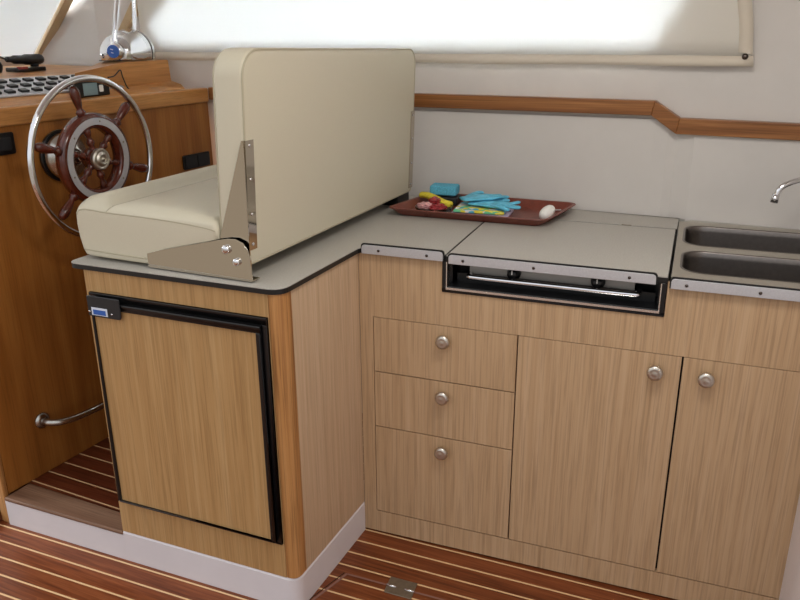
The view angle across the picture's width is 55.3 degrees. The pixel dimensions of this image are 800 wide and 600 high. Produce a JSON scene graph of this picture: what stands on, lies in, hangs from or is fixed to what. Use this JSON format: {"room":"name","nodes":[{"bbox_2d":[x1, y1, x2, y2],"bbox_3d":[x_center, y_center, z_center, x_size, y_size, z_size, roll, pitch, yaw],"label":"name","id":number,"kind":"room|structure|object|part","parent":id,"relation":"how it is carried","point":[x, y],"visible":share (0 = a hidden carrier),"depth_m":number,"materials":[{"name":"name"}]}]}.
{"room":"ship interior","nodes":[
{"label":"ship interior","id":0,"kind":"room"},
{"bbox_2d":[0,58,24,65],"bbox_3d":[-1.893,-0.719,2.611,0.144,0.172,1.546,8,21,23],"label":"wall","id":1,"kind":"structure","parent":0,"point":[2,61],"depth_m":3.10,"materials":[{"name":"brown wood"}]},
{"bbox_2d":[0,0,59,55],"bbox_3d":[-1.616,-1.071,2.469,0.380,0.572,1.551,8,21,23],"label":"window","id":2,"kind":"structure","parent":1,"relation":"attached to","point":[23,23],"depth_m":3.04,"materials":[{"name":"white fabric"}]},
{"bbox_2d":[34,0,72,54],"bbox_3d":[-1.337,-1.252,3.105,0.462,0.600,0.049,0,20,2],"label":"trim","id":3,"kind":"structure","parent":1,"relation":"attached to","point":[63,7],"depth_m":3.14,"materials":[{"name":"brown wood"}]},
{"bbox_2d":[39,0,100,65],"bbox_3d":[-1.028,-1.181,3.046,1.249,0.705,0.337,6,21,18],"label":"wall pillar","id":4,"kind":"structure","parent":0,"point":[76,43],"depth_m":3.15,"materials":[{"name":"white paint"}]},
{"bbox_2d":[23,437,119,511],"bbox_3d":[-0.785,0.501,2.789,0.570,0.096,0.998,8,21,23],"label":"floor","id":5,"kind":"structure","parent":0,"point":[88,476],"depth_m":2.45,"materials":[{"name":"brown wood"}]},
{"bbox_2d":[83,254,363,578],"bbox_3d":[-0.330,0.173,2.378,0.570,0.784,1.009,8,21,23],"label":"base cabinet","id":6,"kind":"object","parent":5,"relation":"on","point":[314,327],"visible":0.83,"depth_m":1.98,"materials":[{"name":"brown wood"}]},
{"bbox_2d":[86,291,282,544],"bbox_3d":[-0.481,0.253,2.088,0.530,0.622,0.379,8,21,23],"label":"fridge","id":7,"kind":"object","parent":6,"relation":"in","point":[188,390],"visible":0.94,"depth_m":1.93,"materials":[{"name":"beige wood"}]},
{"bbox_3d":[-0.756,0.030,1.921,0.050,0.021,0.001,7,21,21],"label":"label plate","id":8,"kind":"part","parent":7,"relation":"part of","materials":[{"name":"white"}]},
{"bbox_3d":[-0.544,0.321,1.967,0.537,0.784,0.018,7,21,21],"label":"frame","id":9,"kind":"part","parent":6,"relation":"part of","materials":[{"name":"brown wood"}]},
{"bbox_2d":[71,195,483,294],"bbox_3d":[-0.228,-0.207,2.231,0.858,0.028,1.086,8,21,23],"label":"countertop","id":10,"kind":"structure","parent":6,"relation":"on","point":[380,230],"depth_m":2.00,"materials":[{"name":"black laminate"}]},
{"bbox_2d":[76,48,415,281],"bbox_3d":[-0.386,-0.461,2.180,0.531,0.512,0.970,8,21,23],"label":"bench","id":11,"kind":"object","parent":10,"relation":"on","point":[310,141],"visible":1,"depth_m":1.88,"materials":[{"name":"beige leather"}]},
{"bbox_2d":[76,164,220,263],"bbox_3d":[-0.425,-0.308,2.261,0.436,0.156,0.957,8,21,23],"label":"cushion","id":12,"kind":"object","parent":11,"relation":"on","point":[173,219],"depth_m":1.87,"materials":[{"name":"beige leather"}]},
{"bbox_3d":[-0.472,-0.111,1.810,0.304,0.096,0.030,8,21,23],"label":"plate","id":13,"kind":"part","parent":11,"relation":"part of","materials":[{"name":"silver metal"}]},
{"bbox_3d":[-0.380,-0.229,1.722,0.086,0.260,0.003,8,21,23],"label":"plate","id":14,"kind":"part","parent":11,"relation":"part of","materials":[{"name":"silver metal"}]},
{"bbox_3d":[-0.184,-0.452,2.100,0.096,0.480,0.940,8,21,23],"label":"backrest","id":15,"kind":"part","parent":11,"relation":"part of","materials":[{"name":"beige leather"}]},
{"bbox_2d":[389,194,575,225],"bbox_3d":[0.261,-0.286,2.404,0.531,0.026,0.297,8,21,23],"label":"serving tray","id":16,"kind":"object","parent":10,"relation":"on","point":[528,214],"visible":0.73,"depth_m":2.36,"materials":[{"name":"brown wood"}]},
{"bbox_2d":[415,205,452,215],"bbox_3d":[0.106,-0.283,2.391,0.120,0.024,0.120,8,21,23],"label":"glass dish","id":17,"kind":"object","parent":16,"relation":"on","point":[450,207],"visible":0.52,"depth_m":2.35,"materials":[{"name":"clear glass"}]},
{"bbox_2d":[417,202,431,209],"bbox_3d":[0.084,-0.296,2.402,0.067,0.028,0.041,8,21,23],"label":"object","id":18,"kind":"object","parent":17,"relation":"in","point":[423,205],"visible":0.77,"depth_m":2.39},
{"bbox_2d":[428,196,440,203],"bbox_3d":[0.108,-0.313,2.409,0.041,0.027,0.067,8,21,23],"label":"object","id":19,"kind":"object","parent":17,"relation":"in","point":[434,200],"visible":0.91,"depth_m":2.39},
{"bbox_2d":[429,203,446,209],"bbox_3d":[0.118,-0.288,2.378,0.063,0.027,0.038,-6,20,-17],"label":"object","id":20,"kind":"object","parent":17,"relation":"in","point":[439,206],"visible":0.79,"depth_m":2.36,"materials":[{"name":"red"}]},
{"bbox_2d":[419,192,452,206],"bbox_3d":[0.115,-0.325,2.461,0.032,0.032,0.148,-15,24,-35],"label":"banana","id":21,"kind":"object","parent":16,"relation":"on","point":[428,195],"visible":0.73,"depth_m":2.46,"materials":[{"name":"yellow food"}]},
{"bbox_2d":[437,194,461,205],"bbox_3d":[0.156,-0.334,2.530,0.086,0.027,0.070,6,20,17],"label":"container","id":22,"kind":"object","parent":16,"relation":"on","point":[456,200],"visible":0.48,"depth_m":2.50,"materials":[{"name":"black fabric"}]},
{"bbox_2d":[430,183,459,195],"bbox_3d":[0.148,-0.366,2.522,0.090,0.032,0.060,6,20,16],"label":"sponge","id":23,"kind":"object","parent":22,"relation":"on","point":[444,189],"visible":0.9,"depth_m":2.50,"materials":[{"name":"blue plastic"}]},
{"bbox_2d":[451,209,513,216],"bbox_3d":[0.256,-0.274,2.382,0.181,0.010,0.130,7,21,19],"label":"folded cloth","id":24,"kind":"object","parent":16,"relation":"on","point":[508,213],"visible":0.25,"depth_m":2.35,"materials":[{"name":"multicoloured fabric"}]},
{"bbox_2d":[453,202,505,214],"bbox_3d":[0.257,-0.289,2.392,0.163,0.008,0.130,6,21,18],"label":"folded cloth","id":25,"kind":"object","parent":24,"relation":"on","point":[464,207],"visible":0.73,"depth_m":2.36,"materials":[{"name":"multicoloured fabric"}]},
{"bbox_2d":[468,198,520,210],"bbox_3d":[0.307,-0.303,2.394,0.169,0.016,0.123,17,26,39],"label":"glove","id":26,"kind":"object","parent":25,"relation":"on","point":[504,204],"visible":0.97,"depth_m":2.37,"materials":[{"name":"blue rubber"}]},
{"bbox_2d":[459,191,508,200],"bbox_3d":[0.263,-0.327,2.428,0.114,0.016,0.146,17,26,40],"label":"glove","id":27,"kind":"object","parent":26,"relation":"on","point":[477,195],"visible":1,"depth_m":2.41,"materials":[{"name":"blue rubber"}]},
{"bbox_2d":[539,205,560,218],"bbox_3d":[0.451,-0.266,2.312,0.074,0.044,0.039,-16,25,-38],"label":"timer","id":28,"kind":"object","parent":16,"relation":"on","point":[547,211],"visible":0.91,"depth_m":2.29,"materials":[{"name":"white plastic"}]},
{"bbox_2d":[442,261,666,316],"bbox_3d":[0.421,-0.077,2.025,0.554,0.084,0.308,7,21,20],"label":"cooktop","id":29,"kind":"object","parent":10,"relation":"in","point":[581,292],"visible":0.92,"depth_m":1.92,"materials":[{"name":"black metal"}]},
{"bbox_3d":[0.291,-0.068,1.968,0.036,0.036,0.032,8,21,23],"label":"knob","id":30,"kind":"part","parent":29,"relation":"part of","materials":[{"name":"black plastic"}]},
{"bbox_3d":[0.380,-0.040,1.924,0.443,0.014,0.041,7,21,20],"label":"guard rail","id":31,"kind":"part","parent":29,"relation":"part of","materials":[{"name":"silver metal"}]},
{"bbox_3d":[0.388,-0.035,1.948,0.502,0.024,0.006,7,21,20],"label":"burner rail plate","id":32,"kind":"part","parent":29,"relation":"part of","materials":[{"name":"black plastic"}]},
{"bbox_3d":[0.490,-0.043,1.897,0.036,0.036,0.032,8,21,23],"label":"knob","id":33,"kind":"part","parent":29,"relation":"part of","materials":[{"name":"black plastic"}]},
{"bbox_3d":[-0.274,0.350,1.877,0.032,0.784,0.049,8,21,23],"label":"corner post","id":34,"kind":"part","parent":6,"relation":"part of","materials":[{"name":"brown wood"}]},
{"bbox_3d":[-0.188,0.292,2.042,0.018,0.784,0.340,8,21,23],"label":"panel","id":35,"kind":"part","parent":6,"relation":"part of","materials":[{"name":"brown wood"}]},
{"bbox_2d":[0,413,675,599],"bbox_3d":[-0.805,0.971,1.702,3.700,0.060,3.350,8,21,23],"label":"floor","id":36,"kind":"structure","parent":0,"point":[33,565],"depth_m":2.14,"materials":[{"name":"brown wood"}]},
{"bbox_2d":[0,59,212,522],"bbox_3d":[-1.338,-0.147,2.755,0.934,1.351,1.201,8,21,23],"label":"console","id":37,"kind":"object","parent":36,"relation":"on","point":[48,358],"visible":0.58,"depth_m":2.41,"materials":[{"name":"brown wood"}]},
{"bbox_3d":[-1.236,0.131,2.201,0.036,1.195,0.016,10,22,26],"label":"post","id":38,"kind":"part","parent":37,"relation":"part of","materials":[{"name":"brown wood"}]},
{"bbox_2d":[0,132,15,155],"bbox_3d":[-1.150,-0.427,2.126,0.014,0.062,0.174,10,22,26],"label":"switch plate","id":39,"kind":"object","parent":37,"relation":"attached to","point":[7,143],"visible":1,"depth_m":2.17,"materials":[{"name":"black plastic"}]},
{"bbox_2d":[5,66,45,71],"bbox_3d":[-1.293,-0.801,2.643,0.075,0.016,0.125,8,21,23],"label":"cradle","id":40,"kind":"object","parent":37,"relation":"on","point":[29,68],"visible":0.94,"depth_m":2.61,"materials":[{"name":"black plastic"}]},
{"bbox_2d":[0,54,43,66],"bbox_3d":[-1.341,-0.796,2.547,0.045,0.044,0.351,8,21,23],"label":"handset","id":41,"kind":"object","parent":40,"relation":"on","point":[33,60],"visible":1,"depth_m":2.63,"materials":[{"name":"black plastic"}]},
{"bbox_3d":[-1.176,-0.666,2.383,0.163,0.045,0.660,10,22,26],"label":"switch panel","id":42,"kind":"part","parent":37,"relation":"part of","materials":[{"name":"metal"}]},
{"bbox_2d":[35,402,103,428],"bbox_3d":[-0.959,0.303,2.677,0.083,0.066,0.677,10,22,26],"label":"rail","id":43,"kind":"object","parent":37,"relation":"attached to","point":[42,420],"visible":0.46,"depth_m":2.44,"materials":[{"name":"silver metal"}]},
{"bbox_2d":[68,82,109,97],"bbox_3d":[-1.007,-0.686,2.480,0.017,0.050,0.162,8,21,23],"label":"display","id":44,"kind":"object","parent":37,"relation":"on","point":[87,89],"visible":0.65,"depth_m":2.48,"materials":[{"name":"black plastic"}]},
{"bbox_2d":[26,75,152,237],"bbox_3d":[-0.964,-0.432,2.320,0.169,0.487,0.487,8,21,23],"label":"wheel","id":45,"kind":"object","parent":37,"relation":"attached to","point":[98,159],"visible":0.91,"depth_m":2.24,"materials":[{"name":"silver metal"}]},
{"bbox_3d":[-0.903,-0.424,2.294,0.002,0.242,0.242,8,21,23],"label":"ring plate","id":46,"kind":"part","parent":45,"relation":"part of","materials":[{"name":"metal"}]},
{"bbox_3d":[-0.991,-0.609,2.417,0.042,0.051,1.095,10,22,26],"label":"rail","id":47,"kind":"part","parent":37,"relation":"part of","materials":[{"name":"brown wood"}]},
{"bbox_2d":[107,70,128,88],"bbox_3d":[-0.948,-0.746,2.604,0.010,0.077,0.134,8,21,22],"label":"loose cable","id":48,"kind":"object","parent":37,"relation":"on","point":[118,70],"visible":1,"depth_m":2.60,"materials":[{"name":"black plastic"}]},
{"bbox_2d":[99,0,155,60],"bbox_3d":[-0.991,-1.016,2.690,0.177,0.324,0.242,8,21,23],"label":"throttle lever","id":49,"kind":"object","parent":37,"relation":"on","point":[124,44],"visible":1,"depth_m":2.66,"materials":[{"name":"silver metal"}]},
{"bbox_3d":[-0.971,-1.010,2.614,0.021,0.284,0.092,8,21,23],"label":"lever","id":50,"kind":"part","parent":49,"relation":"part of","materials":[{"name":"silver metal"}]},
{"bbox_3d":[-0.965,-1.057,2.775,0.016,0.301,0.050,8,21,23],"label":"lever","id":51,"kind":"part","parent":49,"relation":"part of","materials":[{"name":"silver metal"}]},
{"bbox_2d":[182,151,209,169],"bbox_3d":[-0.763,-0.524,2.867,0.012,0.052,0.142,10,22,26],"label":"switch plate","id":52,"kind":"object","parent":37,"relation":"attached to","point":[191,161],"visible":1,"depth_m":2.86,"materials":[{"name":"black plastic"}]},
{"bbox_2d":[5,492,364,599],"bbox_3d":[-0.642,0.640,2.393,1.029,0.100,0.526,8,21,23],"label":"trim","id":53,"kind":"structure","parent":36,"relation":"on","point":[254,583],"depth_m":2.15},
{"bbox_2d":[5,484,122,533],"bbox_3d":[-0.992,0.630,2.301,0.458,0.012,0.092,8,21,23],"label":"step nosing","id":54,"kind":"structure","parent":53,"relation":"on","point":[32,496],"depth_m":2.30,"materials":[{"name":"brown wood"}]},
{"bbox_2d":[309,573,444,599],"bbox_3d":[-0.027,0.814,2.032,0.850,0.007,0.303,-3,20,-7],"label":"floor hatch","id":55,"kind":"object","parent":36,"relation":"on","point":[395,586],"visible":1,"depth_m":2.10,"materials":[{"name":"brown"}]},
{"bbox_2d":[358,209,799,599],"bbox_3d":[0.539,0.247,2.283,1.149,0.900,0.684,7,21,20],"label":"base cabinet","id":56,"kind":"object","parent":36,"relation":"on","point":[655,455],"depth_m":2.00,"materials":[{"name":"brown wood"}]},
{"bbox_3d":[0.117,0.430,2.146,0.039,0.039,0.029,8,21,23],"label":"knob","id":57,"kind":"part","parent":56,"relation":"part of","materials":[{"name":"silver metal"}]},
{"bbox_3d":[0.116,0.268,2.089,0.039,0.039,0.029,8,21,23],"label":"knob","id":58,"kind":"part","parent":56,"relation":"part of","materials":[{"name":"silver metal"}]},
{"bbox_3d":[0.115,0.111,2.033,0.039,0.039,0.029,8,21,23],"label":"knob","id":59,"kind":"part","parent":56,"relation":"part of","materials":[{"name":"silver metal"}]},
{"bbox_3d":[0.121,0.520,2.203,0.401,0.285,0.019,7,21,20],"label":"drawer","id":60,"kind":"part","parent":56,"relation":"part of","materials":[{"name":"brown wood"}]},
{"bbox_3d":[0.119,0.302,2.126,0.401,0.171,0.019,7,21,20],"label":"drawer","id":61,"kind":"part","parent":56,"relation":"part of","materials":[{"name":"brown wood"}]},
{"bbox_3d":[0.118,0.143,2.069,0.401,0.162,0.019,7,21,20],"label":"drawer","id":62,"kind":"part","parent":56,"relation":"part of","materials":[{"name":"brown wood"}]},
{"bbox_2d":[445,220,675,284],"bbox_3d":[0.455,-0.154,2.081,0.544,0.028,0.496,7,21,20],"label":"cover","id":63,"kind":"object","parent":56,"relation":"on","point":[624,252],"depth_m":2.00,"materials":[{"name":"grey"}]},
{"bbox_2d":[669,220,799,301],"bbox_3d":[0.974,-0.054,1.982,0.506,0.144,0.627,7,21,20],"label":"double sink","id":64,"kind":"object","parent":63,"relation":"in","point":[758,262],"depth_m":1.96,"materials":[{"name":"metal"}]},
{"bbox_3d":[0.916,-0.007,1.851,0.461,0.143,0.208,7,21,20],"label":"bowl","id":65,"kind":"part","parent":64,"relation":"part of","materials":[{"name":"metal"}]},
{"bbox_3d":[1.073,-0.200,2.209,0.501,0.014,0.035,8,21,23],"label":"worktop sink strip","id":66,"kind":"part","parent":64,"relation":"part of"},
{"bbox_3d":[1.012,-0.093,2.091,0.462,0.143,0.236,7,21,20],"label":"bowl","id":67,"kind":"part","parent":64,"relation":"part of","materials":[{"name":"metal"}]},
{"bbox_2d":[770,177,799,202],"bbox_3d":[1.133,-0.256,2.078,0.275,0.174,0.074,0,20,2],"label":"faucet","id":68,"kind":"object","parent":64,"relation":"on","point":[775,197],"visible":1,"depth_m":2.03,"materials":[{"name":"silver metal"}]},
{"bbox_3d":[1.106,-0.277,2.059,0.213,0.121,0.023,-3,20,-9],"label":"spout","id":69,"kind":"part","parent":68,"relation":"part of","materials":[{"name":"silver metal"}]},
{"bbox_3d":[0.496,0.406,2.011,0.398,0.623,0.019,7,21,20],"label":"door","id":70,"kind":"part","parent":56,"relation":"part of","materials":[{"name":"brown wood"}]},
{"bbox_3d":[0.574,-0.251,2.362,0.566,0.014,0.174,8,21,23],"label":"worktop rear strip","id":71,"kind":"part","parent":56,"relation":"part of","materials":[{"name":"grey laminate"}]},
{"bbox_3d":[0.619,0.176,1.853,0.039,0.039,0.029,8,21,23],"label":"knob","id":72,"kind":"part","parent":56,"relation":"part of","materials":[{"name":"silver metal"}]},
{"bbox_3d":[0.728,0.189,1.814,0.039,0.039,0.029,8,21,23],"label":"knob","id":73,"kind":"part","parent":56,"relation":"part of","materials":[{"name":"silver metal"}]},
{"bbox_3d":[0.827,0.446,1.892,0.299,0.623,0.019,7,21,20],"label":"door","id":74,"kind":"part","parent":56,"relation":"part of","materials":[{"name":"brown wood"}]},
{"bbox_2d":[93,0,799,385],"bbox_3d":[0.216,-0.492,2.577,3.100,2.100,0.076,8,21,23],"label":"wall","id":75,"kind":"structure","parent":0,"point":[637,166],"depth_m":2.34,"materials":[{"name":"white paint"}]},
{"bbox_2d":[118,0,137,30],"bbox_3d":[-0.924,-1.185,2.848,0.370,0.359,0.026,8,21,23],"label":"trim","id":76,"kind":"structure","parent":75,"relation":"attached to","point":[126,23],"depth_m":2.93,"materials":[{"name":"brown wood"}]},
{"bbox_2d":[137,0,753,65],"bbox_3d":[-0.010,-1.072,2.430,2.161,0.605,0.011,8,21,23],"label":"window blind","id":77,"kind":"object","parent":75,"relation":"attached to","point":[609,32],"visible":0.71,"depth_m":2.39,"materials":[{"name":"white fabric"}]},
{"bbox_2d":[208,87,799,140],"bbox_3d":[0.406,-0.593,2.417,2.455,0.103,0.036,8,21,23],"label":"wall rail","id":78,"kind":"object","parent":75,"relation":"attached to","point":[677,124],"visible":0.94,"depth_m":2.29,"materials":[{"name":"brown wood"}]},
{"bbox_3d":[0.015,-0.671,2.559,1.610,0.045,0.008,8,21,23],"label":"rail","id":79,"kind":"part","parent":78,"relation":"part of","materials":[{"name":"brown wood"}]},
{"bbox_3d":[0.780,-0.536,2.243,0.080,0.090,0.008,8,21,23],"label":"rail","id":80,"kind":"part","parent":78,"relation":"part of","materials":[{"name":"brown wood"}]},
{"bbox_3d":[1.166,-0.455,2.088,0.778,0.053,0.008,8,21,23],"label":"rail","id":81,"kind":"part","parent":78,"relation":"part of","materials":[{"name":"brown wood"}]},
{"bbox_2d":[779,494,799,599],"bbox_3d":[0.781,0.697,1.031,0.358,0.885,1.666,8,21,23],"label":"wall","id":82,"kind":"structure","parent":0,"point":[790,588],"depth_m":1.79,"materials":[{"name":"white paint"}]}
]}

